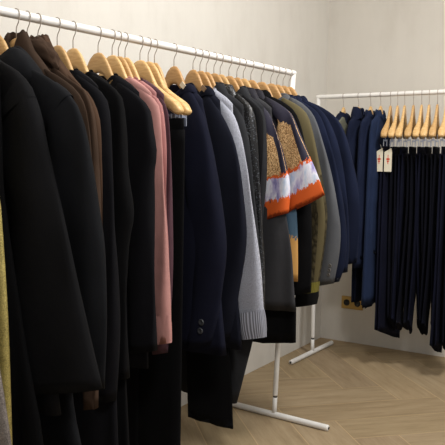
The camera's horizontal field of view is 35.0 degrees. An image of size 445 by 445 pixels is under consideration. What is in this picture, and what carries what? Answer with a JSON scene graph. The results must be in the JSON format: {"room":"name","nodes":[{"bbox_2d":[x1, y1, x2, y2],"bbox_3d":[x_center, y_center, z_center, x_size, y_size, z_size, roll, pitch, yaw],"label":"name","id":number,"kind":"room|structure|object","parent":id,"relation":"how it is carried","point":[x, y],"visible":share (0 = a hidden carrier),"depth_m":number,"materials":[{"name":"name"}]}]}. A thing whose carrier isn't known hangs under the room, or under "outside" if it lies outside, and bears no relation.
{"room":"clothing store","nodes":[
{"label":"clothing store","id":0,"kind":"room"},
{"bbox_2d":[0,0,328,405],"bbox_3d":[-0.966,-0.398,2.057,0.120,2.780,6.120,4,6,32],"label":"wall","id":1,"kind":"structure","parent":0,"point":[289,34],"depth_m":3.41,"materials":[{"name":"beige paint"}]},
{"bbox_2d":[181,338,444,444],"bbox_3d":[0.696,1.119,0.900,5.647,0.050,7.097,4,6,32],"label":"floor","id":2,"kind":"structure","parent":0,"point":[366,394],"depth_m":3.40,"materials":[{"name":"brown wood"}]},
{"bbox_2d":[0,6,329,430],"bbox_3d":[-0.343,0.177,2.289,0.547,1.548,2.195,4,6,35],"label":"clothing rack","id":3,"kind":"object","parent":2,"relation":"on","point":[4,11],"visible":0.74,"depth_m":2.51,"materials":[{"name":"white metal"}]},
{"bbox_2d":[0,35,7,54],"bbox_3d":[-0.587,-0.435,1.834,0.303,0.260,0.013,4,6,35],"label":"clothes hanger","id":4,"kind":"object","parent":3,"relation":"hanging from","point":[3,45],"visible":0.13,"depth_m":1.81,"materials":[{"name":"brown wood"}]},
{"bbox_2d":[0,46,106,444],"bbox_3d":[-0.593,0.055,1.879,0.797,1.028,0.083,4,6,35],"label":"coat","id":5,"kind":"object","parent":4,"relation":"hanging from","point":[66,134],"visible":0.47,"depth_m":1.67,"materials":[{"name":"fabric"}]},
{"bbox_2d":[9,8,19,46],"bbox_3d":[-0.550,-0.439,1.886,0.303,0.260,0.013,4,6,35],"label":"clothes hanger","id":6,"kind":"object","parent":3,"relation":"hanging from","point":[12,42],"visible":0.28,"depth_m":1.88,"materials":[{"name":"brown wood"}]},
{"bbox_2d":[4,30,91,155],"bbox_3d":[-0.554,-0.069,1.920,0.596,0.888,0.056,4,6,35],"label":"jacket","id":7,"kind":"object","parent":6,"relation":"hanging from","point":[23,40],"visible":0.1,"depth_m":1.82,"materials":[{"name":"fabric"}]},
{"bbox_2d":[54,17,72,69],"bbox_3d":[-0.468,-0.449,2.002,0.303,0.260,0.013,4,6,35],"label":"clothes hanger","id":8,"kind":"object","parent":3,"relation":"hanging from","point":[59,49],"visible":0.3,"depth_m":1.98,"materials":[{"name":"brown wood"}]},
{"bbox_2d":[69,68,119,444],"bbox_3d":[-0.479,0.197,2.062,0.500,1.275,0.060,4,6,35],"label":"jacket","id":9,"kind":"object","parent":8,"relation":"hanging from","point":[99,426],"visible":0.16,"depth_m":1.92,"materials":[{"name":"black fabric"}]},
{"bbox_2d":[67,21,88,73],"bbox_3d":[-0.433,-0.453,2.051,0.303,0.260,0.013,4,6,35],"label":"clothes hanger","id":10,"kind":"object","parent":3,"relation":"hanging from","point":[76,58],"visible":0.38,"depth_m":2.03,"materials":[{"name":"brown wood"}]},
{"bbox_2d":[85,70,133,444],"bbox_3d":[-0.445,0.188,2.109,0.478,1.265,0.060,4,6,35],"label":"jacket","id":11,"kind":"object","parent":10,"relation":"hanging from","point":[123,199],"visible":0.22,"depth_m":1.95,"materials":[{"name":"fabric"}]},
{"bbox_2d":[87,26,113,83],"bbox_3d":[-0.375,-0.460,2.133,0.303,0.260,0.013,4,6,35],"label":"clothes hanger","id":12,"kind":"object","parent":3,"relation":"hanging from","point":[98,62],"visible":0.48,"depth_m":2.12,"materials":[{"name":"brown wood"}]},
{"bbox_2d":[101,73,157,368],"bbox_3d":[-0.383,-0.013,2.172,0.480,0.875,0.066,4,6,35],"label":"jacket","id":13,"kind":"object","parent":12,"relation":"hanging from","point":[142,149],"visible":0.34,"depth_m":2.04,"materials":[{"name":"black fabric"}]},
{"bbox_2d":[99,29,127,78],"bbox_3d":[-0.341,-0.464,2.182,0.303,0.260,0.013,4,6,35],"label":"clothes hanger","id":14,"kind":"object","parent":3,"relation":"hanging from","point":[115,63],"visible":0.34,"depth_m":2.16,"materials":[{"name":"brown wood"}]},
{"bbox_2d":[106,76,171,344],"bbox_3d":[-0.347,-0.046,2.219,0.490,0.816,0.043,4,6,35],"label":"coat","id":15,"kind":"object","parent":14,"relation":"hanging from","point":[162,272],"visible":0.14,"depth_m":2.10,"materials":[{"name":"fabric"}]},
{"bbox_2d":[117,31,133,77],"bbox_3d":[-0.325,-0.466,2.205,0.303,0.260,0.013,4,6,35],"label":"clothes hanger","id":16,"kind":"object","parent":3,"relation":"hanging from","point":[123,61],"visible":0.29,"depth_m":2.18,"materials":[{"name":"brown wood"}]},
{"bbox_2d":[134,77,168,250],"bbox_3d":[-0.331,-0.061,2.241,0.421,0.791,0.039,4,6,35],"label":"shirt","id":17,"kind":"object","parent":16,"relation":"hanging from","point":[147,86],"visible":0.02,"depth_m":2.11,"materials":[{"name":"fabric"}]},
{"bbox_2d":[124,32,140,79],"bbox_3d":[-0.308,-0.468,2.229,0.303,0.260,0.013,4,6,35],"label":"clothes hanger","id":18,"kind":"object","parent":3,"relation":"hanging from","point":[131,65],"visible":0.24,"depth_m":2.20,"materials":[{"name":"brown wood"}]},
{"bbox_2d":[140,78,172,354],"bbox_3d":[-0.314,-0.024,2.268,0.396,0.870,0.038,4,6,35],"label":"shirt","id":19,"kind":"object","parent":18,"relation":"hanging from","point":[163,348],"visible":0.09,"depth_m":2.15,"materials":[{"name":"fabric"}]},
{"bbox_2d":[134,36,183,117],"bbox_3d":[-0.271,-0.458,2.283,0.364,0.288,0.036,4,6,35],"label":"clothes hanger","id":20,"kind":"object","parent":3,"relation":"hanging from","point":[144,71],"visible":0.45,"depth_m":2.24,"materials":[{"name":"brown wood"}]},
{"bbox_2d":[126,118,184,444],"bbox_3d":[-0.279,0.236,2.353,0.380,1.149,0.033,4,6,35],"label":"trousers","id":21,"kind":"object","parent":20,"relation":"hanging from","point":[154,392],"visible":0.27,"depth_m":2.29,"materials":[{"name":"black fabric"}]},
{"bbox_2d":[146,37,191,117],"bbox_3d":[-0.248,-0.461,2.315,0.364,0.288,0.036,4,6,35],"label":"clothes hanger","id":22,"kind":"object","parent":3,"relation":"hanging from","point":[187,110],"visible":0.36,"depth_m":2.27,"materials":[{"name":"brown wood"}]},
{"bbox_2d":[153,39,186,125],"bbox_3d":[-0.225,-0.463,2.346,0.258,0.288,0.024,4,6,35],"label":"clothes hanger","id":23,"kind":"object","parent":3,"relation":"hanging from","point":[156,64],"visible":0.26,"depth_m":2.32,"materials":[{"name":"brown wood"}]},
{"bbox_2d":[165,43,184,88],"bbox_3d":[-0.167,-0.484,2.428,0.255,0.260,0.013,4,6,35],"label":"clothes hanger","id":24,"kind":"object","parent":3,"relation":"hanging from","point":[174,75],"visible":0.48,"depth_m":2.42,"materials":[{"name":"brown wood"}]},
{"bbox_2d":[167,82,226,355],"bbox_3d":[-0.176,-0.024,2.469,0.470,0.917,0.086,4,6,35],"label":"blazer","id":25,"kind":"object","parent":24,"relation":"hanging from","point":[205,240],"visible":0.48,"depth_m":2.36,"materials":[{"name":"fabric"}]},
{"bbox_2d":[184,47,202,91],"bbox_3d":[-0.106,-0.491,2.516,0.248,0.260,0.013,4,6,35],"label":"clothes hanger","id":26,"kind":"object","parent":3,"relation":"hanging from","point":[193,77],"visible":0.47,"depth_m":2.50,"materials":[{"name":"brown wood"}]},
{"bbox_2d":[186,348,232,428],"bbox_3d":[-0.048,0.219,2.534,0.222,1.026,0.020,4,6,35],"label":"trousers","id":27,"kind":"object","parent":26,"relation":"hanging from","point":[209,384],"visible":0.25,"depth_m":2.56,"materials":[{"name":"black fabric"}]},
{"bbox_2d":[197,85,246,349],"bbox_3d":[-0.112,-0.028,2.557,0.478,0.922,0.061,4,6,35],"label":"blazer","id":28,"kind":"object","parent":26,"relation":"hanging from","point":[224,148],"visible":0.2,"depth_m":2.44,"materials":[{"name":"fabric"}]},
{"bbox_2d":[197,49,212,87],"bbox_3d":[-0.082,-0.494,2.549,0.296,0.260,0.013,4,6,35],"label":"clothes hanger","id":29,"kind":"object","parent":3,"relation":"hanging from","point":[205,80],"visible":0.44,"depth_m":2.53,"materials":[{"name":"brown wood"}]},
{"bbox_2d":[213,88,266,339],"bbox_3d":[-0.089,-0.043,2.588,0.605,0.894,0.052,4,6,35],"label":"cardigan","id":30,"kind":"object","parent":29,"relation":"hanging from","point":[253,325],"visible":0.18,"depth_m":2.45,"materials":[{"name":"grey fabric"}]},
{"bbox_2d":[204,50,215,86],"bbox_3d":[-0.060,-0.497,2.580,0.261,0.260,0.013,4,6,35],"label":"clothes hanger","id":31,"kind":"object","parent":3,"relation":"hanging from","point":[208,74],"visible":0.23,"depth_m":2.56,"materials":[{"name":"brown wood"}]},
{"bbox_2d":[181,82,260,403],"bbox_3d":[-0.068,0.070,2.631,0.528,1.174,0.047,4,6,35],"label":"coat","id":32,"kind":"object","parent":31,"relation":"hanging from","point":[239,358],"visible":0.2,"depth_m":2.55,"materials":[{"name":"fabric"}]},
{"bbox_2d":[211,52,223,82],"bbox_3d":[-0.033,-0.500,2.619,0.303,0.260,0.013,4,6,35],"label":"clothes hanger","id":33,"kind":"object","parent":3,"relation":"hanging from","point":[216,77],"visible":0.23,"depth_m":2.60,"materials":[{"name":"brown wood"}]},
{"bbox_2d":[225,84,264,309],"bbox_3d":[-0.038,-0.079,2.657,0.482,0.875,0.050,4,6,35],"label":"jacket","id":34,"kind":"object","parent":33,"relation":"hanging from","point":[249,117],"visible":0.09,"depth_m":2.52,"materials":[{"name":"grey fabric"}]},
{"bbox_2d":[219,53,229,83],"bbox_3d":[-0.010,-0.503,2.652,0.303,0.260,0.013,4,6,35],"label":"clothes hanger","id":35,"kind":"object","parent":3,"relation":"hanging from","point":[225,80],"visible":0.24,"depth_m":2.63,"materials":[{"name":"brown wood"}]},
{"bbox_2d":[236,92,262,187],"bbox_3d":[-0.016,-0.069,2.689,0.395,0.849,0.046,4,6,35],"label":"jacket","id":36,"kind":"object","parent":35,"relation":"hanging from","point":[258,116],"visible":0.05,"depth_m":2.55,"materials":[{"name":"fabric"}]},
{"bbox_2d":[226,55,238,91],"bbox_3d":[0.023,-0.506,2.698,0.303,0.260,0.013,4,6,35],"label":"clothes hanger","id":37,"kind":"object","parent":3,"relation":"hanging from","point":[232,81],"visible":0.24,"depth_m":2.68,"materials":[{"name":"brown wood"}]},
{"bbox_2d":[234,57,243,86],"bbox_3d":[0.055,-0.510,2.743,0.248,0.260,0.013,4,6,35],"label":"clothes hanger","id":38,"kind":"object","parent":3,"relation":"hanging from","point":[238,80],"visible":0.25,"depth_m":2.73,"materials":[{"name":"brown wood"}]},
{"bbox_2d":[247,87,295,311],"bbox_3d":[0.047,-0.100,2.782,0.572,0.857,0.049,4,6,35],"label":"sweater","id":39,"kind":"object","parent":38,"relation":"hanging from","point":[279,280],"visible":0.28,"depth_m":2.66,"materials":[{"name":"grey fabric"}]},
{"bbox_2d":[237,86,266,222],"bbox_3d":[0.017,-0.096,2.735,0.357,0.855,0.057,4,6,35],"label":"cardigan","id":40,"kind":"object","parent":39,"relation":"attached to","point":[243,90],"visible":0.12,"depth_m":2.62,"materials":[{"name":"grey fabric"}]},
{"bbox_2d":[253,98,295,342],"bbox_3d":[0.059,-0.007,2.806,0.550,0.959,0.028,4,6,35],"label":"dress","id":41,"kind":"object","parent":38,"relation":"hanging from","point":[281,325],"visible":0.07,"depth_m":2.72,"materials":[{"name":"fabric"}]},
{"bbox_2d":[241,58,250,86],"bbox_3d":[0.081,-0.513,2.780,0.275,0.260,0.013,4,6,35],"label":"clothes hanger","id":42,"kind":"object","parent":3,"relation":"hanging from","point":[246,83],"visible":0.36,"depth_m":2.76,"materials":[{"name":"brown wood"}]},
{"bbox_2d":[255,89,324,281],"bbox_3d":[0.076,-0.158,2.811,0.744,0.738,0.050,4,6,35],"label":"blouse","id":43,"kind":"object","parent":42,"relation":"hanging from","point":[305,185],"visible":0.3,"depth_m":2.65,"materials":[{"name":"fabric"}]},
{"bbox_2d":[248,60,259,88],"bbox_3d":[0.112,-0.517,2.825,0.303,0.260,0.013,4,6,35],"label":"clothes hanger","id":44,"kind":"object","parent":3,"relation":"hanging from","point":[253,83],"visible":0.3,"depth_m":2.81,"materials":[{"name":"brown wood"}]},
{"bbox_2d":[261,90,311,294],"bbox_3d":[0.106,-0.127,2.859,0.592,0.808,0.058,4,6,35],"label":"jacket","id":45,"kind":"object","parent":44,"relation":"hanging from","point":[304,215],"visible":0.11,"depth_m":2.71,"materials":[{"name":"fabric"}]},
{"bbox_2d":[257,62,272,96],"bbox_3d":[0.157,-0.522,2.888,0.303,0.260,0.013,4,6,35],"label":"clothes hanger","id":46,"kind":"object","parent":3,"relation":"hanging from","point":[262,85],"visible":0.26,"depth_m":2.87,"materials":[{"name":"brown wood"}]},
{"bbox_2d":[276,98,326,306],"bbox_3d":[0.149,-0.090,2.924,0.632,0.840,0.074,4,6,35],"label":"jacket","id":47,"kind":"object","parent":46,"relation":"hanging from","point":[319,206],"visible":0.12,"depth_m":2.75,"materials":[{"name":"green fabric"}]},
{"bbox_2d":[267,65,281,98],"bbox_3d":[0.200,-0.527,2.949,0.303,0.260,0.013,4,6,35],"label":"clothes hanger","id":48,"kind":"object","parent":3,"relation":"hanging from","point":[273,88],"visible":0.32,"depth_m":2.93,"materials":[{"name":"brown wood"}]},
{"bbox_2d":[279,93,340,285],"bbox_3d":[0.195,-0.147,2.983,0.679,0.788,0.053,4,6,35],"label":"blazer","id":49,"kind":"object","parent":48,"relation":"hanging from","point":[333,234],"visible":0.2,"depth_m":2.81,"materials":[{"name":"fabric"}]},
{"bbox_2d":[272,397,276,412],"bbox_3d":[0.235,0.827,3.184,0.022,0.081,0.024,4,6,35],"label":"socket","id":50,"kind":"object","parent":3,"relation":"attached to","point":[274,404],"depth_m":3.17,"materials":[{"name":"white metal"}]},
{"bbox_2d":[276,66,284,92],"bbox_3d":[0.229,-0.530,2.989,0.303,0.260,0.013,4,6,35],"label":"clothes hanger","id":51,"kind":"object","parent":3,"relation":"hanging from","point":[280,88],"visible":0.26,"depth_m":2.97,"materials":[{"name":"brown wood"}]},
{"bbox_2d":[288,94,346,282],"bbox_3d":[0.223,-0.149,3.023,0.687,0.791,0.052,4,6,35],"label":"jacket","id":52,"kind":"object","parent":51,"relation":"hanging from","point":[343,244],"visible":0.09,"depth_m":2.85,"materials":[{"name":"blue fabric"}]},
{"bbox_2d":[282,67,291,94],"bbox_3d":[0.258,-0.534,3.032,0.303,0.260,0.013,4,6,35],"label":"clothes hanger","id":53,"kind":"object","parent":3,"relation":"hanging from","point":[286,89],"visible":0.16,"depth_m":3.01,"materials":[{"name":"brown wood"}]},
{"bbox_2d":[295,95,348,272],"bbox_3d":[0.253,-0.169,3.064,0.664,0.759,0.054,4,6,35],"label":"jacket","id":54,"kind":"object","parent":53,"relation":"hanging from","point":[330,132],"visible":0.09,"depth_m":2.89,"materials":[{"name":"blue fabric"}]},
{"bbox_2d":[288,69,297,95],"bbox_3d":[0.288,-0.537,3.074,0.303,0.260,0.013,4,6,35],"label":"clothes hanger","id":55,"kind":"object","parent":3,"relation":"hanging from","point":[291,89],"visible":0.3,"depth_m":3.06,"materials":[{"name":"brown wood"}]},
{"bbox_2d":[301,96,359,263],"bbox_3d":[0.283,-0.190,3.105,0.704,0.723,0.053,4,6,35],"label":"jacket","id":56,"kind":"object","parent":55,"relation":"hanging from","point":[351,184],"visible":0.09,"depth_m":2.92,"materials":[{"name":"blue fabric"}]},
{"bbox_3d":[-0.624,-0.430,1.781,0.303,0.260,0.013,4,6,35],"label":"clothes hanger","id":57,"kind":"object","parent":3,"relation":"hanging from","visible":0},
{"bbox_2d":[0,60,102,415],"bbox_3d":[-0.631,0.013,1.819,0.894,0.863,0.068,4,6,35],"label":"coat","id":58,"kind":"object","parent":57,"relation":"hanging from","point":[61,355],"visible":0.82,"depth_m":1.64,"materials":[{"name":"fabric"}]},
{"label":"clothes hanger","id":59,"kind":"object","parent":3,"relation":"hanging from","visible":0},
{"bbox_2d":[30,34,102,219],"bbox_3d":[-0.512,-0.074,1.980,0.501,0.889,0.052,4,6,35],"label":"jacket","id":60,"kind":"object","parent":59,"relation":"hanging from","point":[63,69],"visible":0.05,"depth_m":1.83,"materials":[{"name":"dark brown cloth"}]},
{"bbox_2d":[289,89,444,364],"bbox_3d":[0.982,0.057,3.866,1.077,1.532,0.547,4,6,34],"label":"clothing rack","id":61,"kind":"object","parent":2,"relation":"on","point":[313,350],"visible":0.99,"depth_m":4.01,"materials":[{"name":"white metal"}]},
{"bbox_2d":[311,339,313,350],"bbox_3d":[0.538,0.736,4.222,0.021,0.079,0.021,4,6,34],"label":"socket","id":62,"kind":"object","parent":61,"relation":"attached to","point":[312,340],"depth_m":4.21,"materials":[{"name":"white metal"}]},
{"bbox_2d":[381,92,394,145],"bbox_3d":[0.910,-0.566,3.861,0.036,0.300,0.320,3,6,22],"label":"clothes hanger","id":63,"kind":"object","parent":61,"relation":"hanging from","point":[384,132],"visible":0.73,"depth_m":3.80,"materials":[{"name":"brown wood"}]},
{"bbox_2d":[374,146,399,337],"bbox_3d":[0.945,0.136,3.979,0.046,1.117,0.335,4,6,34],"label":"trousers","id":64,"kind":"object","parent":63,"relation":"hanging from","point":[381,325],"visible":0.58,"depth_m":3.86,"materials":[{"name":"blue fabric"}]},
{"bbox_2d":[377,144,382,171],"bbox_3d":[0.848,-0.348,3.814,0.042,0.146,0.015,4,6,34],"label":"price tag","id":65,"kind":"object","parent":64,"relation":"hanging from","point":[379,152],"visible":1,"depth_m":3.81,"materials":[{"name":"white paper"}]},
{"bbox_2d":[384,144,391,171],"bbox_3d":[0.890,-0.345,3.787,0.042,0.146,0.015,4,6,34],"label":"price tag","id":66,"kind":"object","parent":64,"relation":"hanging from","point":[387,154],"visible":1,"depth_m":3.78,"materials":[{"name":"white paper"}]},
{"bbox_2d":[388,93,401,146],"bbox_3d":[0.943,-0.564,3.839,0.036,0.300,0.320,3,6,22],"label":"clothes hanger","id":67,"kind":"object","parent":61,"relation":"hanging from","point":[391,133],"visible":0.81,"depth_m":3.77,"materials":[{"name":"brown wood"}]},
{"bbox_2d":[387,146,399,329],"bbox_3d":[0.954,0.103,3.922,0.048,1.040,0.195,3,6,25],"label":"trousers","id":68,"kind":"object","parent":67,"relation":"hanging from","point":[394,172],"visible":0.6,"depth_m":3.85,"materials":[{"name":"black fabric"}]},
{"bbox_2d":[395,93,407,146],"bbox_3d":[0.975,-0.561,3.817,0.036,0.300,0.320,3,6,22],"label":"clothes hanger","id":69,"kind":"object","parent":61,"relation":"hanging from","point":[402,125],"visible":0.88,"depth_m":3.76,"materials":[{"name":"brown wood"}]},
{"bbox_2d":[391,146,407,328],"bbox_3d":[0.988,0.095,3.914,0.056,1.023,0.219,3,6,25],"label":"trousers","id":70,"kind":"object","parent":69,"relation":"hanging from","point":[402,156],"visible":0.65,"depth_m":3.85,"materials":[{"name":"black fabric"}]},
{"bbox_2d":[404,92,416,146],"bbox_3d":[1.016,-0.558,3.790,0.036,0.300,0.320,3,6,22],"label":"clothes hanger","id":71,"kind":"object","parent":61,"relation":"hanging from","point":[408,132],"visible":0.89,"depth_m":3.73,"materials":[{"name":"brown wood"}]},
{"bbox_2d":[395,146,416,329],"bbox_3d":[1.014,0.096,3.875,0.068,1.017,0.206,3,6,25],"label":"trousers","id":72,"kind":"object","parent":71,"relation":"hanging from","point":[407,248],"visible":0.87,"depth_m":3.83,"materials":[{"name":"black fabric"}]},
{"bbox_2d":[412,103,423,146],"bbox_3d":[1.052,-0.556,3.766,0.036,0.300,0.320,3,6,22],"label":"clothes hanger","id":73,"kind":"object","parent":61,"relation":"hanging from","point":[416,132],"visible":0.87,"depth_m":3.69,"materials":[{"name":"brown wood"}]},
{"bbox_2d":[406,147,423,333],"bbox_3d":[1.068,0.110,3.858,0.078,1.040,0.208,3,6,25],"label":"trousers","id":74,"kind":"object","parent":73,"relation":"hanging from","point":[415,280],"visible":0.8,"depth_m":3.82,"materials":[{"name":"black fabric"}]},
{"bbox_2d":[420,89,431,146],"bbox_3d":[1.085,-0.553,3.744,0.036,0.300,0.320,3,6,22],"label":"clothes hanger","id":75,"kind":"object","parent":61,"relation":"hanging from","point":[424,132],"visible":0.89,"depth_m":3.69,"materials":[{"name":"brown wood"}]},
{"bbox_2d":[418,147,431,334],"bbox_3d":[1.099,0.111,3.832,0.043,1.037,0.208,3,6,25],"label":"trousers","id":76,"kind":"object","parent":75,"relation":"hanging from","point":[426,160],"visible":0.74,"depth_m":3.76,"materials":[{"name":"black fabric"}]},
{"bbox_2d":[429,90,440,146],"bbox_3d":[1.122,-0.551,3.719,0.036,0.300,0.320,3,6,22],"label":"clothes hanger","id":77,"kind":"object","parent":61,"relation":"hanging from","point":[433,131],"visible":0.94,"depth_m":3.66,"materials":[{"name":"brown wood"}]},
{"bbox_2d":[421,146,439,334],"bbox_3d":[1.138,0.116,3.807,0.075,1.040,0.235,3,6,25],"label":"trousers","id":78,"kind":"object","parent":77,"relation":"hanging from","point":[434,169],"visible":0.73,"depth_m":3.74,"materials":[{"name":"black fabric"}]},
{"bbox_2d":[429,146,444,352],"bbox_3d":[1.163,0.167,3.769,0.046,1.135,0.263,3,6,25],"label":"trousers","id":79,"kind":"object","parent":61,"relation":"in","point":[436,318],"visible":0.9,"depth_m":3.68,"materials":[{"name":"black fabric"}]},
{"bbox_2d":[438,109,444,145],"bbox_3d":[1.161,-0.548,3.693,0.036,0.300,0.320,3,6,22],"label":"clothes hanger","id":80,"kind":"object","parent":61,"relation":"hanging from","point":[441,132],"visible":1,"depth_m":3.58,"materials":[{"name":"brown wood"}]},
{"bbox_3d":[1.203,-0.545,3.665,0.036,0.300,0.320,3,6,22],"label":"clothes hanger","id":81,"kind":"object","parent":61,"relation":"hanging from","visible":0},
{"bbox_2d":[441,253,444,349],"bbox_3d":[1.210,0.165,3.745,0.048,1.125,0.224,3,6,25],"label":"trousers","id":82,"kind":"object","parent":81,"relation":"hanging from","point":[443,301],"visible":1,"depth_m":3.69,"materials":[{"name":"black fabric"}]},
{"bbox_2d":[320,0,444,356],"bbox_3d":[2.464,-0.482,3.433,4.200,2.780,0.120,4,6,32],"label":"wall","id":83,"kind":"structure","parent":0,"point":[374,45],"depth_m":4.29,"materials":[{"name":"beige paint"}]},
{"bbox_2d":[341,296,362,310],"bbox_3d":[0.822,0.511,4.482,0.144,0.080,0.011,4,6,32],"label":"wall socket","id":84,"kind":"object","parent":83,"relation":"attached to","point":[346,303],"visible":0.88,"depth_m":4.49,"materials":[{"name":"gold metal"}]},
{"bbox_2d":[344,299,349,305],"bbox_3d":[0.790,0.509,4.497,0.041,0.041,0.003,4,6,32],"label":"outlet","id":85,"kind":"object","parent":84,"relation":"attached to","point":[346,301],"depth_m":4.50,"materials":[{"name":"black plastic"}]},
{"bbox_3d":[-0.727,-0.418,1.634,0.241,0.260,0.013,4,6,35],"label":"clothes hanger","id":86,"kind":"object","parent":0,"visible":0},
{"bbox_2d":[0,371,11,444],"bbox_3d":[-0.738,0.188,1.690,0.800,1.195,0.052,4,6,35],"label":"dress","id":87,"kind":"object","parent":86,"relation":"hanging from","point":[5,438],"visible":1,"depth_m":1.51,"materials":[{"name":"fabric"}]},
{"bbox_3d":[-0.696,-0.422,1.679,0.241,0.260,0.013,4,6,35],"label":"clothes hanger","id":88,"kind":"object","parent":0,"visible":0},
{"bbox_2d":[0,203,11,441],"bbox_3d":[-0.706,0.149,1.731,0.576,1.125,0.052,4,6,35],"label":"dress","id":89,"kind":"object","parent":88,"relation":"hanging from","point":[4,324],"visible":0.89,"depth_m":1.58,"materials":[{"name":"yellow fabric"}]},
{"label":"clothes hanger","id":90,"kind":"object","parent":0,"visible":0},
{"bbox_2d":[336,111,350,124],"bbox_3d":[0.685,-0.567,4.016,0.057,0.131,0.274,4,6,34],"label":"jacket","id":91,"kind":"object","parent":90,"relation":"hanging from","point":[340,114],"visible":0.32,"depth_m":3.98,"materials":[{"name":"blue fabric"}]},
{"bbox_2d":[339,117,347,133],"bbox_3d":[0.697,-0.447,4.014,0.031,0.303,0.260,4,6,34],"label":"vest","id":92,"kind":"object","parent":90,"relation":"hanging from","point":[342,121],"visible":0.07,"depth_m":3.96,"materials":[{"name":"fabric"}]},
{"bbox_3d":[-0.529,-0.442,1.916,0.303,0.260,0.013,4,6,35],"label":"clothes hanger","id":93,"kind":"object","parent":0,"visible":0},
{"bbox_2d":[30,36,100,409],"bbox_3d":[-0.534,-0.012,1.955,0.548,0.988,0.049,4,6,35],"label":"hooded jacket","id":94,"kind":"object","parent":93,"relation":"hanging from","point":[45,50],"visible":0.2,"depth_m":1.84,"materials":[{"name":"brown fabric"}]},
{"bbox_2d":[30,36,59,69],"bbox_3d":[-0.531,-0.443,1.916,0.269,0.121,0.049,4,6,35],"label":"hood","id":95,"kind":"object","parent":94,"relation":"attached to","point":[48,54],"depth_m":1.85,"materials":[{"name":"brown fabric"}]},
{"label":"clothes hanger","id":96,"kind":"object","parent":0,"visible":0},
{"bbox_2d":[361,109,389,305],"bbox_3d":[0.863,-0.090,3.934,0.064,1.070,0.320,4,6,34],"label":"shirt","id":97,"kind":"object","parent":96,"relation":"hanging from","point":[368,293],"visible":0.56,"depth_m":3.83,"materials":[{"name":"fabric"}]},
{"bbox_3d":[-0.656,-0.427,1.736,0.241,0.260,0.013,4,6,35],"label":"clothes hanger","id":98,"kind":"object","parent":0,"visible":0},
{"bbox_2d":[0,95,43,444],"bbox_3d":[-0.664,0.219,1.793,0.660,1.275,0.056,4,6,35],"label":"coat","id":99,"kind":"object","parent":98,"relation":"hanging from","point":[26,423],"visible":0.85,"depth_m":1.66,"materials":[{"name":"fabric"}]},
{"label":"clothes hanger","id":100,"kind":"object","parent":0,"visible":0},
{"bbox_2d":[346,106,364,173],"bbox_3d":[0.757,-0.217,3.995,0.073,0.869,0.406,4,6,34],"label":"jacket","id":101,"kind":"object","parent":100,"relation":"hanging from","point":[357,114],"visible":0.24,"depth_m":3.88,"materials":[{"name":"blue fabric"}]},
{"bbox_2d":[351,264,362,302],"bbox_3d":[0.790,-0.036,4.042,0.029,0.981,0.158,4,6,34],"label":"trousers","id":102,"kind":"object","parent":100,"relation":"hanging from","point":[356,285],"visible":0.18,"depth_m":4.04,"materials":[{"name":"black fabric"}]},
{"label":"clothes hanger","id":103,"kind":"object","parent":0,"visible":0},
{"bbox_2d":[353,109,374,267],"bbox_3d":[0.818,-0.194,3.959,0.066,0.870,0.320,4,6,34],"label":"jacket","id":104,"kind":"object","parent":103,"relation":"hanging from","point":[363,137],"visible":0.35,"depth_m":3.84,"materials":[{"name":"blue fabric"}]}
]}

